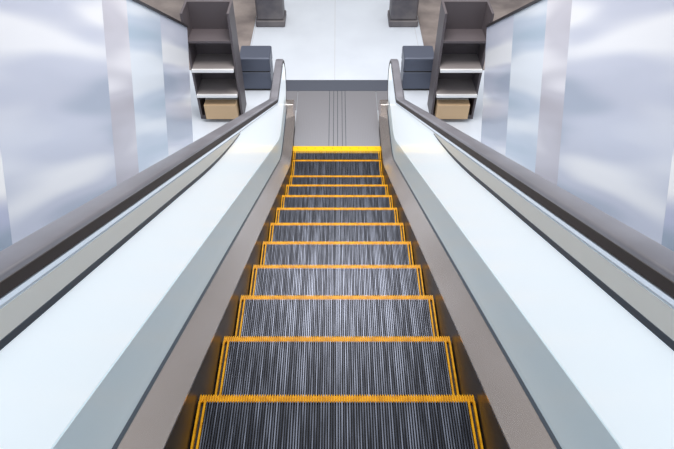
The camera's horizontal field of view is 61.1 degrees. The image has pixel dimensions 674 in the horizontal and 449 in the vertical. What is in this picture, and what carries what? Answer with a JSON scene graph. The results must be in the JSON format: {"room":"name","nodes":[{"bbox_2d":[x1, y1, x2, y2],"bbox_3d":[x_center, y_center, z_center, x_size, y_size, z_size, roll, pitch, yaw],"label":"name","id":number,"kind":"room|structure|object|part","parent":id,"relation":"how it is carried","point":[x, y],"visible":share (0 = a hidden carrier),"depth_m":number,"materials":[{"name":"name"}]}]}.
{"room":"shopping mall escalator","nodes":[
{"label":"shopping mall escalator","id":0,"kind":"room"},
{"bbox_2d":[0,0,192,250],"bbox_3d":[-1.625,-0.173,2.088,0.074,5.488,8.350,0,46,0],"label":"wall","id":1,"kind":"structure","parent":0,"point":[94,94],"depth_m":3.56,"materials":[{"name":"grey"}]},
{"bbox_3d":[-1.625,0.954,1.951,0.050,4.118,4.062,0,46,0],"label":"cladding panel","id":2,"kind":"part","parent":1,"relation":"part of","materials":[{"name":"silver metal"}]},
{"bbox_3d":[-1.625,0.166,3.319,0.050,3.245,3.327,0,46,0],"label":"cladding panel","id":3,"kind":"part","parent":1,"relation":"part of","materials":[{"name":"silver metal"}]},
{"bbox_3d":[-1.625,-0.310,4.315,0.050,2.474,2.059,0,46,0],"label":"cladding panel","id":4,"kind":"part","parent":1,"relation":"part of","materials":[{"name":"silver metal"}]},
{"bbox_3d":[-1.625,-0.677,4.856,0.050,2.205,2.179,0,46,0],"label":"cladding panel","id":5,"kind":"part","parent":1,"relation":"part of","materials":[{"name":"silver metal"}]},
{"bbox_3d":[-1.625,-1.310,2.350,0.074,4.287,6.350,0,46,0],"label":"cap rail","id":6,"kind":"part","parent":1,"relation":"part of","materials":[{"name":"grey"}]},
{"bbox_3d":[-1.625,-1.167,5.655,0.050,1.736,1.964,0,46,0],"label":"cladding panel","id":7,"kind":"part","parent":1,"relation":"part of","materials":[{"name":"silver metal"}]},
{"bbox_2d":[255,0,286,26],"bbox_3d":[-1.000,-4.147,7.654,0.440,3.000,0.380,0,46,0],"label":"square pillar","id":8,"kind":"structure","parent":0,"point":[270,13],"depth_m":8.47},
{"bbox_2d":[189,0,483,141],"bbox_3d":[-0.001,-0.661,6.513,16.000,0.199,16.000,0,46,0],"label":"floor","id":9,"kind":"structure","parent":0,"point":[319,39],"depth_m":8.21,"materials":[{"name":"tile"}]},
{"bbox_2d":[140,0,255,69],"bbox_3d":[-3.376,-3.397,9.007,4.250,0.012,3.600,0,46,0],"label":"carpet","id":10,"kind":"object","parent":9,"relation":"on","point":[244,10],"visible":0.02,"depth_m":8.91,"materials":[{"name":"beige carpet"}]},
{"bbox_2d":[179,0,246,118],"bbox_3d":[-1.401,-1.844,6.584,0.520,1.340,0.400,0,46,0],"label":"display shelf","id":11,"kind":"object","parent":9,"relation":"on","point":[213,46],"visible":0.86,"depth_m":6.45,"materials":[{"name":"grey metal"}]},
{"bbox_3d":[-1.648,-1.858,6.598,0.025,1.340,0.280,0,46,0],"label":"panel","id":12,"kind":"part","parent":11,"relation":"part of","materials":[{"name":"grey metal"}]},
{"bbox_3d":[-1.401,-2.096,6.351,0.470,0.025,0.280,0,46,0],"label":"shelf","id":13,"kind":"part","parent":11,"relation":"part of","materials":[{"name":"grey"}]},
{"bbox_3d":[-1.401,-1.862,6.558,0.470,0.022,0.330,0,46,0],"label":"shelf","id":14,"kind":"part","parent":11,"relation":"part of","materials":[{"name":"grey"}]},
{"bbox_3d":[-1.401,-1.633,6.795,0.470,0.022,0.330,0,46,0],"label":"shelf","id":15,"kind":"part","parent":11,"relation":"part of","materials":[{"name":"grey metal"}]},
{"bbox_2d":[204,97,239,118],"bbox_3d":[-1.385,-1.445,6.918,0.380,0.203,0.290,0,46,0],"label":"cardboard box","id":16,"kind":"object","parent":11,"relation":"on","point":[215,108],"visible":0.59,"depth_m":6.82,"materials":[{"name":"beige cardboard"}]},
{"bbox_3d":[-1.153,-1.858,6.598,0.025,1.340,0.280,0,46,0],"label":"panel","id":17,"kind":"part","parent":11,"relation":"part of","materials":[{"name":"grey metal"}]},
{"bbox_2d":[240,46,273,89],"bbox_3d":[-1.030,-2.010,7.348,0.390,0.470,0.330,0,46,0],"label":"base cabinet","id":18,"kind":"object","parent":9,"relation":"on","point":[256,61],"visible":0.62,"depth_m":7.22,"materials":[{"name":"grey metal"}]},
{"bbox_3d":[-1.030,-2.108,7.246,0.390,0.185,0.330,0,46,0],"label":"lid","id":19,"kind":"part","parent":18,"relation":"part of","materials":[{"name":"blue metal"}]},
{"bbox_2d":[269,91,404,145],"bbox_3d":[-0.001,-1.309,6.989,1.720,0.014,1.146,0,46,0],"label":"plate","id":20,"kind":"object","parent":9,"relation":"on","point":[323,118],"visible":0.89,"depth_m":6.98,"materials":[{"name":"silver metal"}]},
{"bbox_3d":[-0.683,-1.574,7.245,0.354,0.014,0.410,0,46,0],"label":"plate","id":21,"kind":"part","parent":20,"relation":"part of","materials":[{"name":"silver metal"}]},
{"bbox_2d":[293,146,380,152],"bbox_3d":[-0.001,-0.859,6.557,1.006,0.023,0.100,0,46,0],"label":"plate","id":22,"kind":"object","parent":20,"relation":"attached to","point":[295,148],"visible":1,"depth_m":6.56,"materials":[{"name":"yellow metal"}]},
{"bbox_3d":[-0.001,-1.312,6.987,1.000,0.008,1.146,0,46,0],"label":"plate","id":23,"kind":"part","parent":20,"relation":"part of","materials":[{"name":"silver metal"}]},
{"bbox_3d":[-0.001,-1.308,6.991,1.002,0.003,1.138,0,46,0],"label":"frame plate","id":24,"kind":"part","parent":20,"relation":"part of","materials":[{"name":"grey metal"}]},
{"bbox_3d":[0.682,-1.574,7.245,0.354,0.014,0.410,0,46,0],"label":"plate","id":25,"kind":"part","parent":20,"relation":"part of","materials":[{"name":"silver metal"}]},
{"bbox_2d":[286,80,387,91],"bbox_3d":[-0.001,-1.817,7.478,1.620,0.015,0.257,0,46,0],"label":"threshold strip","id":26,"kind":"object","parent":9,"relation":"on","point":[291,85],"visible":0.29,"depth_m":7.47,"materials":[{"name":"grey metal"}]},
{"bbox_2d":[400,46,433,89],"bbox_3d":[1.030,-2.010,7.348,0.390,0.470,0.330,0,46,0],"label":"box","id":27,"kind":"object","parent":9,"relation":"on","point":[417,61],"visible":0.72,"depth_m":7.22,"materials":[{"name":"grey metal"}]},
{"bbox_3d":[1.030,-2.108,7.246,0.390,0.185,0.330,0,46,0],"label":"lid","id":28,"kind":"part","parent":27,"relation":"part of","materials":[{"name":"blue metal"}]},
{"bbox_2d":[427,0,493,118],"bbox_3d":[1.399,-1.844,6.584,0.520,1.340,0.400,0,46,0],"label":"display shelf","id":29,"kind":"object","parent":9,"relation":"on","point":[460,45],"visible":0.86,"depth_m":6.46,"materials":[{"name":"grey metal"}]},
{"bbox_3d":[1.152,-1.858,6.598,0.025,1.340,0.280,0,46,0],"label":"panel","id":30,"kind":"part","parent":29,"relation":"part of","materials":[{"name":"grey metal"}]},
{"bbox_2d":[434,96,469,118],"bbox_3d":[1.385,-1.445,6.918,0.380,0.203,0.290,0,46,0],"label":"cardboard box","id":31,"kind":"object","parent":29,"relation":"on","point":[444,108],"visible":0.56,"depth_m":6.82,"materials":[{"name":"beige cardboard"}]},
{"bbox_3d":[1.399,-1.633,6.795,0.470,0.022,0.330,0,46,0],"label":"shelf","id":32,"kind":"part","parent":29,"relation":"part of","materials":[{"name":"grey metal"}]},
{"bbox_3d":[1.399,-1.862,6.558,0.470,0.022,0.330,0,46,0],"label":"shelf","id":33,"kind":"part","parent":29,"relation":"part of","materials":[{"name":"grey metal"}]},
{"bbox_3d":[1.399,-2.096,6.351,0.470,0.025,0.280,0,46,0],"label":"shelf","id":34,"kind":"part","parent":29,"relation":"part of","materials":[{"name":"grey metal"}]},
{"bbox_3d":[1.647,-1.858,6.598,0.025,1.340,0.280,0,46,0],"label":"panel","id":35,"kind":"part","parent":29,"relation":"part of","materials":[{"name":"grey"}]},
{"bbox_2d":[417,0,533,69],"bbox_3d":[3.374,-3.397,9.007,4.250,0.012,3.600,0,46,0],"label":"carpet","id":36,"kind":"object","parent":9,"relation":"on","point":[428,10],"visible":0.02,"depth_m":8.91,"materials":[{"name":"beige carpet"}]},
{"bbox_3d":[0.000,0.316,3.390,1.200,3.593,7.185,0,46,0],"label":"truss","id":37,"kind":"object","parent":9,"relation":"on","visible":0},
{"bbox_2d":[0,63,295,448],"bbox_3d":[-0.643,-0.066,3.097,0.275,4.486,7.547,0,46,0],"label":"balustrade","id":38,"kind":"object","parent":37,"relation":"on","point":[116,342],"visible":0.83,"depth_m":1.78,"materials":[{"name":"grey metal"}]},
{"bbox_3d":[-0.608,0.045,1.436,0.007,2.209,3.842,0,46,0],"label":"rail trim","id":39,"kind":"part","parent":38,"relation":"part of","materials":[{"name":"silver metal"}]},
{"bbox_2d":[0,59,285,297],"bbox_3d":[-0.650,-0.502,3.150,0.085,4.013,6.939,0,46,0],"label":"handrail","id":40,"kind":"object","parent":38,"relation":"attached to","point":[19,261],"visible":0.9,"depth_m":1.51,"materials":[{"name":"rubber"}]},
{"bbox_3d":[-0.509,0.184,3.264,0.005,3.897,7.170,0,46,0],"label":"skirt panel","id":41,"kind":"part","parent":38,"relation":"part of","materials":[{"name":"grey metal"}]},
{"bbox_2d":[291,160,381,175],"bbox_3d":[-0.001,-0.513,6.386,1.000,0.235,0.394,0,46,0],"label":"step","id":42,"kind":"structure","parent":37,"relation":"on","point":[299,167],"depth_m":6.35,"materials":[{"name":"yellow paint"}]},
{"bbox_2d":[190,395,482,448],"bbox_3d":[-0.001,0.841,2.030,1.000,0.235,0.394,0,46,0],"label":"step","id":43,"kind":"structure","parent":37,"relation":"on","point":[221,422],"depth_m":2.02,"materials":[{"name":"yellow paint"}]},
{"bbox_2d":[249,265,423,295],"bbox_3d":[-0.001,0.459,3.362,1.000,0.235,0.394,0,46,0],"label":"step","id":44,"kind":"structure","parent":37,"relation":"on","point":[335,280],"depth_m":3.34,"materials":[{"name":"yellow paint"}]},
{"bbox_2d":[285,184,387,194],"bbox_3d":[-0.001,-0.177,5.582,1.000,0.235,0.394,0,46,0],"label":"step","id":45,"kind":"structure","parent":37,"relation":"on","point":[291,189],"depth_m":5.59,"materials":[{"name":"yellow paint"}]},
{"bbox_2d":[215,336,458,395],"bbox_3d":[-0.001,0.714,2.474,1.000,0.235,0.394,0,46,0],"label":"step","id":46,"kind":"structure","parent":37,"relation":"on","point":[248,365],"depth_m":2.43,"materials":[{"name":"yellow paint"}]},
{"bbox_2d":[235,295,438,336],"bbox_3d":[-0.001,0.587,2.918,1.000,0.235,0.394,0,46,0],"label":"step","id":47,"kind":"structure","parent":37,"relation":"on","point":[319,316],"depth_m":2.89,"materials":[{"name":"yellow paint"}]},
{"bbox_2d":[260,241,413,264],"bbox_3d":[-0.001,0.332,3.806,1.000,0.235,0.394,0,46,0],"label":"step","id":48,"kind":"structure","parent":37,"relation":"on","point":[273,253],"depth_m":3.79,"materials":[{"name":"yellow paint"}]},
{"bbox_2d":[269,223,404,241],"bbox_3d":[-0.001,0.205,4.250,1.000,0.235,0.394,0,46,0],"label":"step","id":49,"kind":"structure","parent":37,"relation":"on","point":[279,232],"depth_m":4.24,"materials":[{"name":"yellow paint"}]},
{"bbox_2d":[275,207,398,222],"bbox_3d":[-0.001,0.077,4.694,1.000,0.235,0.394,0,46,0],"label":"step","id":50,"kind":"structure","parent":37,"relation":"on","point":[287,214],"depth_m":4.69,"materials":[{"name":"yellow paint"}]},
{"bbox_2d":[281,195,392,207],"bbox_3d":[-0.001,-0.050,5.138,1.000,0.235,0.394,0,46,0],"label":"step","id":51,"kind":"structure","parent":37,"relation":"on","point":[292,201],"depth_m":5.14,"materials":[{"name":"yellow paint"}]},
{"bbox_2d":[289,175,384,184],"bbox_3d":[-0.001,-0.305,6.025,1.000,0.235,0.394,0,46,0],"label":"step","id":52,"kind":"structure","parent":37,"relation":"on","point":[298,180],"depth_m":6.04,"materials":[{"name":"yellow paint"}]},
{"bbox_2d":[293,151,380,159],"bbox_3d":[-0.001,-0.799,6.665,1.000,0.235,0.394,0,46,0],"label":"step","id":53,"kind":"structure","parent":37,"relation":"on","point":[296,156],"depth_m":6.50,"materials":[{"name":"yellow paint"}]},
{"bbox_2d":[378,63,673,448],"bbox_3d":[0.642,-0.066,3.097,0.275,4.486,7.547,0,46,0],"label":"balustrade","id":54,"kind":"object","parent":37,"relation":"on","point":[557,342],"visible":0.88,"depth_m":1.79,"materials":[{"name":"grey metal"}]},
{"bbox_3d":[0.508,0.184,3.264,0.005,3.897,7.170,0,46,0],"label":"skirt panel","id":55,"kind":"part","parent":54,"relation":"part of","materials":[{"name":"grey metal"}]},
{"bbox_2d":[387,59,673,297],"bbox_3d":[0.649,-0.502,3.150,0.085,4.013,6.939,0,46,0],"label":"handrail","id":56,"kind":"object","parent":54,"relation":"attached to","point":[652,260],"visible":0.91,"depth_m":1.51,"materials":[{"name":"rubber"}]},
{"bbox_3d":[0.607,0.045,1.436,0.007,2.209,3.842,0,46,0],"label":"rail trim","id":57,"kind":"part","parent":54,"relation":"part of","materials":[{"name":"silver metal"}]},
{"bbox_2d":[387,0,418,26],"bbox_3d":[1.000,-4.147,7.654,0.440,3.000,0.380,0,46,0],"label":"square pillar","id":58,"kind":"structure","parent":0,"point":[401,13],"depth_m":8.47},
{"bbox_2d":[481,0,673,251],"bbox_3d":[1.625,-0.173,2.088,0.074,5.488,8.350,0,46,0],"label":"wall","id":59,"kind":"structure","parent":0,"point":[579,94],"depth_m":3.56,"materials":[{"name":"grey"}]},
{"bbox_3d":[1.625,-1.167,5.655,0.050,1.736,1.964,0,46,0],"label":"cladding panel","id":60,"kind":"part","parent":59,"relation":"part of","materials":[{"name":"silver metal"}]},
{"bbox_3d":[1.625,-1.310,2.350,0.074,4.287,6.350,0,46,0],"label":"cap rail","id":61,"kind":"part","parent":59,"relation":"part of","materials":[{"name":"grey"}]},
{"bbox_3d":[1.625,-0.677,4.856,0.050,2.205,2.179,0,46,0],"label":"cladding panel","id":62,"kind":"part","parent":59,"relation":"part of","materials":[{"name":"silver metal"}]},
{"bbox_3d":[1.625,-0.310,4.315,0.050,2.474,2.059,0,46,0],"label":"cladding panel","id":63,"kind":"part","parent":59,"relation":"part of","materials":[{"name":"silver metal"}]},
{"bbox_3d":[1.625,0.166,3.319,0.050,3.245,3.327,0,46,0],"label":"cladding panel","id":64,"kind":"part","parent":59,"relation":"part of","materials":[{"name":"silver metal"}]},
{"bbox_3d":[1.625,0.954,1.951,0.050,4.118,4.062,0,46,0],"label":"cladding panel","id":65,"kind":"part","parent":59,"relation":"part of","materials":[{"name":"silver metal"}]}
]}

